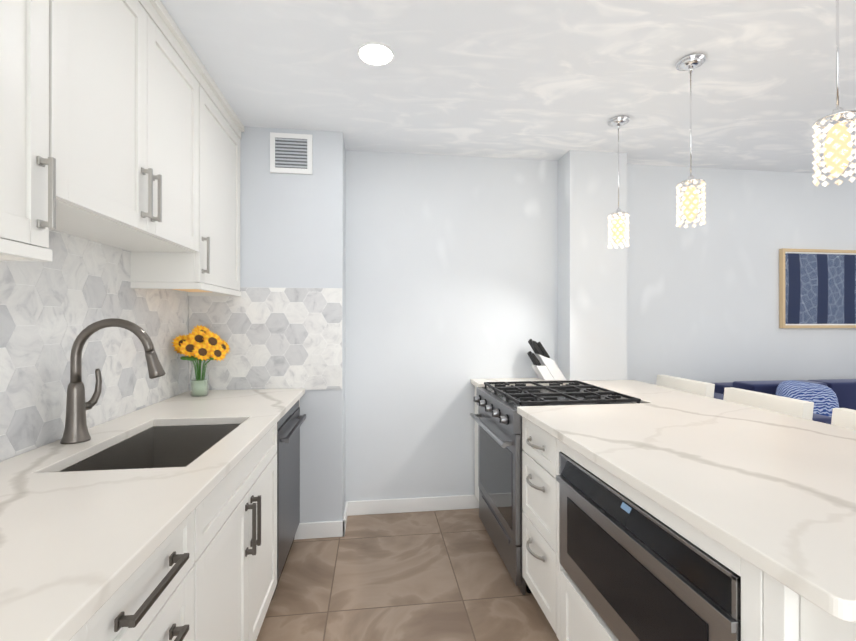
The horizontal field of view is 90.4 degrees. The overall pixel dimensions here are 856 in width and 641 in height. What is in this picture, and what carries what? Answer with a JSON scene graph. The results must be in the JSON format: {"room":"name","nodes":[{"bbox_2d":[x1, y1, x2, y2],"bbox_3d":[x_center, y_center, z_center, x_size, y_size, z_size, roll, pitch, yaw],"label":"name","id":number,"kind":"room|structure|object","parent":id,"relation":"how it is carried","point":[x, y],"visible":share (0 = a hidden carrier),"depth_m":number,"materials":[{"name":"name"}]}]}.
{"room":"kitchen","nodes":[
{"label":"kitchen","id":0,"kind":"room"},
{"bbox_2d":[240,127,345,522],"bbox_3d":[-0.998,0.082,2.764,0.899,2.490,0.400,0,0,-7],"label":"wall","id":1,"kind":"structure","parent":0,"point":[292,230],"depth_m":2.60,"materials":[{"name":"paint"}]},
{"bbox_2d":[189,287,341,390],"bbox_3d":[-0.968,0.112,2.561,0.888,0.620,0.008,0,0,-7],"label":"backsplash","id":2,"kind":"structure","parent":1,"relation":"attached to","point":[282,338],"depth_m":2.56,"materials":[{"name":"tile"}]},
{"bbox_2d":[270,132,312,174],"bbox_3d":[-0.827,-1.011,2.575,0.248,0.240,0.017,0,0,-7],"label":"air vent grille","id":3,"kind":"object","parent":1,"relation":"attached to","point":[290,153],"visible":1,"depth_m":2.57,"materials":[{"name":"white metal"}]},
{"bbox_2d":[256,508,558,640],"bbox_3d":[1.721,1.355,0.880,6.419,0.060,5.180,0,0,-7],"label":"floor","id":4,"kind":"structure","parent":0,"point":[442,575],"depth_m":2.10,"materials":[{"name":"tile"}]},
{"bbox_2d":[70,509,194,640],"bbox_3d":[-0.788,0.884,0.252,0.677,0.882,1.566,0,0,-7],"label":"base cabinet","id":5,"kind":"object","parent":4,"relation":"on","point":[151,598],"visible":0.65,"depth_m":0.88,"materials":[{"name":"white wood"}]},
{"bbox_2d":[0,388,304,640],"bbox_3d":[-0.881,0.426,1.008,0.663,0.032,3.087,0,0,-7],"label":"countertop","id":6,"kind":"structure","parent":5,"relation":"on","point":[78,549],"depth_m":0.94,"materials":[{"name":"stone"}]},
{"bbox_2d":[60,318,165,443],"bbox_3d":[-1.082,0.201,1.481,0.324,0.418,0.116,0,0,-7],"label":"faucet","id":7,"kind":"object","parent":6,"relation":"on","point":[76,427],"visible":1,"depth_m":1.45,"materials":[{"name":"grey metal"}]},
{"bbox_2d":[59,424,239,471],"bbox_3d":[-0.913,0.612,1.484,0.423,0.337,0.666,0,0,-7],"label":"sink basin","id":8,"kind":"object","parent":6,"relation":"in","point":[167,446],"visible":0.1,"depth_m":1.77,"materials":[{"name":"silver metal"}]},
{"bbox_2d":[171,325,229,396],"bbox_3d":[-1.249,0.216,2.328,0.294,0.388,0.245,0,0,-7],"label":"vase","id":9,"kind":"object","parent":6,"relation":"on","point":[201,343],"visible":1,"depth_m":2.30,"materials":[{"name":"clear glass"}]},
{"bbox_2d":[193,423,276,640],"bbox_3d":[-0.961,0.885,1.482,0.643,0.882,0.914,0,0,-7],"label":"base cabinet","id":10,"kind":"object","parent":4,"relation":"on","point":[235,568],"depth_m":1.44,"materials":[{"name":"white wood"}]},
{"bbox_2d":[271,400,305,600],"bbox_3d":[-1.008,0.886,2.232,0.639,0.880,0.574,0,0,-7],"label":"dishwasher","id":11,"kind":"object","parent":4,"relation":"on","point":[290,421],"visible":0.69,"depth_m":2.19,"materials":[{"name":"silver metal"}]},
{"bbox_2d":[294,518,346,539],"bbox_3d":[-0.965,1.279,2.557,0.912,0.095,0.013,0,0,-7],"label":"baseboard","id":12,"kind":"structure","parent":4,"relation":"on","point":[311,530],"depth_m":2.59,"materials":[{"name":"white"}]},
{"bbox_2d":[475,386,478,500],"bbox_3d":[0.671,0.886,2.931,0.666,0.882,0.216,0,0,-7],"label":"base cabinet","id":13,"kind":"object","parent":4,"relation":"on","point":[476,459],"visible":0.08,"depth_m":2.94,"materials":[{"name":"white wood"}]},
{"bbox_2d":[471,378,568,386],"bbox_3d":[0.635,0.428,2.933,0.645,0.032,0.230,0,0,-7],"label":"countertop","id":14,"kind":"structure","parent":13,"relation":"on","point":[477,382],"depth_m":2.92,"materials":[{"name":"stone"}]},
{"bbox_2d":[527,339,565,380],"bbox_3d":[0.821,0.269,2.965,0.251,0.284,0.110,0,0,-7],"label":"knife block","id":15,"kind":"object","parent":14,"relation":"on","point":[544,366],"visible":1,"depth_m":2.92,"materials":[{"name":"white plastic"}]},
{"bbox_2d":[522,417,549,622],"bbox_3d":[1.006,0.885,1.895,1.070,0.882,0.419,0,0,-7],"label":"base cabinet","id":16,"kind":"object","parent":4,"relation":"on","point":[535,441],"depth_m":1.85,"materials":[{"name":"white wood"}]},
{"bbox_2d":[470,380,640,594],"bbox_3d":[0.688,0.862,2.446,0.758,0.929,0.739,0,0,-7],"label":"gas range","id":17,"kind":"object","parent":4,"relation":"on","point":[497,418],"visible":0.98,"depth_m":2.29,"materials":[{"name":"silver metal"}]},
{"bbox_2d":[656,375,714,397],"bbox_3d":[1.436,0.849,2.679,0.440,0.955,0.440,0,0,-7],"label":"bar stool","id":18,"kind":"object","parent":4,"relation":"on","point":[692,386],"visible":0.02,"depth_m":2.63,"materials":[{"name":"white leather"}]},
{"bbox_2d":[550,435,855,640],"bbox_3d":[1.092,0.885,1.222,1.070,0.882,1.045,0,0,-7],"label":"base cabinet","id":19,"kind":"object","parent":4,"relation":"on","point":[772,609],"depth_m":0.91,"materials":[{"name":"white"}]},
{"bbox_2d":[556,452,740,640],"bbox_3d":[0.855,0.710,1.259,0.641,0.421,0.797,0,0,-7],"label":"microwave oven","id":20,"kind":"object","parent":19,"relation":"in","point":[634,571],"visible":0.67,"depth_m":1.14,"materials":[{"name":"silver metal"}]},
{"bbox_2d":[517,380,855,621],"bbox_3d":[1.018,0.427,1.787,1.115,0.032,2.214,0,0,-7],"label":"countertop","id":21,"kind":"structure","parent":19,"relation":"on","point":[772,494],"depth_m":1.17,"materials":[{"name":"stone"}]},
{"bbox_2d":[723,387,813,419],"bbox_3d":[1.507,0.849,2.119,0.440,0.955,0.440,0,0,-7],"label":"bar stool","id":22,"kind":"object","parent":4,"relation":"on","point":[789,406],"visible":0.02,"depth_m":2.08,"materials":[{"name":"white leather"}]},
{"bbox_2d":[712,379,855,423],"bbox_3d":[3.051,0.877,2.860,2.180,0.900,0.930,0,0,-7],"label":"sofa","id":23,"kind":"object","parent":4,"relation":"on","point":[844,390],"visible":0.15,"depth_m":2.92,"materials":[{"name":"blue fabric"}]},
{"bbox_2d":[776,380,838,416],"bbox_3d":[2.425,0.592,2.709,0.420,0.410,0.189,0,0,-7],"label":"throw pillow","id":24,"kind":"object","parent":23,"relation":"on","point":[824,398],"visible":0.35,"depth_m":2.68,"materials":[{"name":"blue fabric"}]},
{"bbox_2d":[831,408,855,429],"bbox_3d":[1.578,0.848,1.563,0.440,0.955,0.440,0,0,-7],"label":"bar stool","id":25,"kind":"object","parent":4,"relation":"on","point":[844,417],"depth_m":1.75,"materials":[{"name":"white leather"}]},
{"bbox_2d":[160,0,855,174],"bbox_3d":[1.721,-1.205,0.883,6.419,0.080,5.180,0,0,-7],"label":"ceiling","id":26,"kind":"structure","parent":0,"point":[556,80],"depth_m":2.01,"materials":[{"name":"paint"}]},
{"bbox_2d":[357,42,393,65],"bbox_3d":[-0.228,-1.161,1.855,0.162,0.010,0.162,0,0,-7],"label":"recessed light","id":27,"kind":"object","parent":26,"relation":"in","point":[375,53],"visible":1,"depth_m":1.85,"materials":[{"name":"white plastic"}]},
{"bbox_2d":[608,115,629,248],"bbox_3d":[1.105,-0.793,2.467,0.118,0.740,0.118,0,0,-7],"label":"pendant light","id":28,"kind":"object","parent":26,"relation":"hanging from","point":[618,229],"visible":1,"depth_m":2.45,"materials":[{"name":"glass"}]},
{"bbox_2d":[676,53,705,227],"bbox_3d":[1.177,-0.794,1.905,0.118,0.740,0.118,0,0,-7],"label":"pendant light","id":29,"kind":"object","parent":26,"relation":"hanging from","point":[690,197],"visible":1,"depth_m":1.89,"materials":[{"name":"glass"}]},
{"bbox_2d":[812,0,855,186],"bbox_3d":[1.254,-0.794,1.302,0.118,0.740,0.118,0,0,-7],"label":"pendant light","id":30,"kind":"object","parent":26,"relation":"hanging from","point":[837,144],"visible":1,"depth_m":1.29,"materials":[{"name":"glass"}]},
{"bbox_2d":[558,150,626,380],"bbox_3d":[1.163,0.082,3.022,0.419,2.490,0.193,0,0,-7],"label":"column","id":31,"kind":"structure","parent":0,"point":[592,306],"depth_m":2.93,"materials":[{"name":"white paint"}]},
{"bbox_2d":[346,150,855,500],"bbox_3d":[1.870,0.082,3.269,4.920,2.490,0.120,0,0,-7],"label":"wall","id":32,"kind":"structure","parent":0,"point":[451,276],"depth_m":3.04,"materials":[{"name":"paint"}]},
{"bbox_2d":[344,495,478,517],"bbox_3d":[0.191,1.279,2.988,1.517,0.095,0.013,0,0,-7],"label":"baseboard","id":33,"kind":"structure","parent":32,"relation":"attached to","point":[383,506],"depth_m":2.94,"materials":[{"name":"white"}]},
{"bbox_2d":[779,248,855,327],"bbox_3d":[3.195,-0.249,3.360,0.910,0.618,0.030,0,0,-7],"label":"framed picture","id":34,"kind":"object","parent":32,"relation":"attached to","point":[817,288],"visible":1,"depth_m":3.34,"materials":[{"name":"beige wood"}]},
{"bbox_3d":[-1.232,0.080,0.566,0.120,2.490,4.700,0,0,-7],"label":"wall","id":35,"kind":"structure","parent":0,"visible":0},
{"bbox_2d":[0,0,55,261],"bbox_3d":[-1.005,-0.654,0.580,0.329,1.018,0.908,0,0,-7],"label":"upper cabinet","id":36,"kind":"object","parent":35,"relation":"attached to","point":[27,192],"visible":1,"depth_m":0.98,"materials":[{"name":"white wood"}]},
{"bbox_2d":[0,229,188,461],"bbox_3d":[-1.219,0.043,0.971,0.008,0.755,3.099,0,0,-7],"label":"backsplash","id":37,"kind":"structure","parent":35,"relation":"attached to","point":[62,300],"depth_m":1.55,"materials":[{"name":"tile"}]},
{"bbox_2d":[49,0,203,252],"bbox_3d":[-1.119,-0.736,1.479,0.329,0.854,0.897,0,0,-7],"label":"upper cabinet","id":38,"kind":"object","parent":35,"relation":"attached to","point":[124,78],"visible":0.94,"depth_m":1.40,"materials":[{"name":"white wood"}]},
{"bbox_2d":[130,67,244,295],"bbox_3d":[-1.214,-0.653,2.227,0.329,1.018,0.606,0,0,-7],"label":"upper cabinet","id":39,"kind":"object","parent":35,"relation":"attached to","point":[211,267],"visible":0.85,"depth_m":2.12,"materials":[{"name":"white wood"}]}
]}

